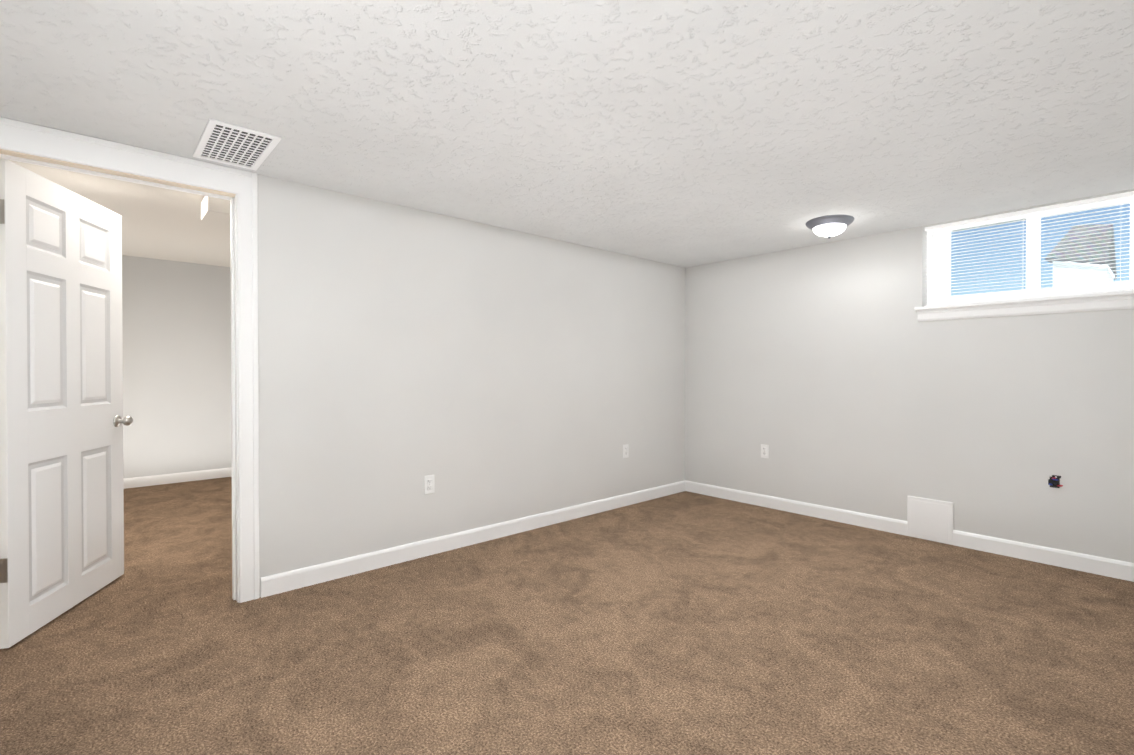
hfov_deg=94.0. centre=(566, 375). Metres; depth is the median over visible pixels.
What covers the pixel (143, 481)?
baseboard
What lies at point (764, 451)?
outlet
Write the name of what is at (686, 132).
ceiling
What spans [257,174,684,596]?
wall
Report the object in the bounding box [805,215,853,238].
flush-mount ceiling light
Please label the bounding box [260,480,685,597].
baseboard
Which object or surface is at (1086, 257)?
neighbor house
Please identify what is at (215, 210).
soffit beam
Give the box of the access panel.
[907,496,953,544]
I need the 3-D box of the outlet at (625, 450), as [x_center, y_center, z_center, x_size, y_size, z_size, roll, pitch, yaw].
[0.507,0.650,4.555,0.070,0.115,0.009,0,1,-42]
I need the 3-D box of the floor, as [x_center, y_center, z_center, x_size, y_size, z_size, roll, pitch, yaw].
[-1.320,1.180,3.243,6.800,0.100,7.420,0,1,-42]
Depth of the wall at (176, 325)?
5.49 m
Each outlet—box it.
[424,475,434,493]
[623,444,628,457]
[761,444,768,457]
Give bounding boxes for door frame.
[0,117,258,602]
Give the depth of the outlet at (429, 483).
3.33 m
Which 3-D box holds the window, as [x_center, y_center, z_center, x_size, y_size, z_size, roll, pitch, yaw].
[2.920,-0.698,3.241,0.225,0.653,1.305,0,1,-42]
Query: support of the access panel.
in the wall at (836, 374)
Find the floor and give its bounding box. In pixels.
[0,477,1133,754]
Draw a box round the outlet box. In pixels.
[1048,475,1062,487]
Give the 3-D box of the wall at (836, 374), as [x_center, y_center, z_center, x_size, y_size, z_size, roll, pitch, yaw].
[2.378,0.044,3.970,0.300,2.160,3.594,0,1,-42]
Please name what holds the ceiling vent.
in the ceiling
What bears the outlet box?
attached to the wall at (836, 374)
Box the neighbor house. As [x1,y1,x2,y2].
[1045,224,1116,287]
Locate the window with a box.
[914,191,1133,321]
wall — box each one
[122,255,231,477]
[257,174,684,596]
[685,189,1133,562]
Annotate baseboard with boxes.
[123,467,231,488]
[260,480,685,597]
[685,481,1133,581]
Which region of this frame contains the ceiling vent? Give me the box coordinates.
[193,119,281,170]
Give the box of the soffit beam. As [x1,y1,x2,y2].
[201,196,229,224]
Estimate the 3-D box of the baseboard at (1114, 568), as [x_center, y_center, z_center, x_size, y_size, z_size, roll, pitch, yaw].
[2.237,1.075,3.901,0.014,0.100,3.266,0,1,-42]
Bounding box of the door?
[0,158,132,648]
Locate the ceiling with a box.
[0,0,1133,267]
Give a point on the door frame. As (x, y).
(24, 142)

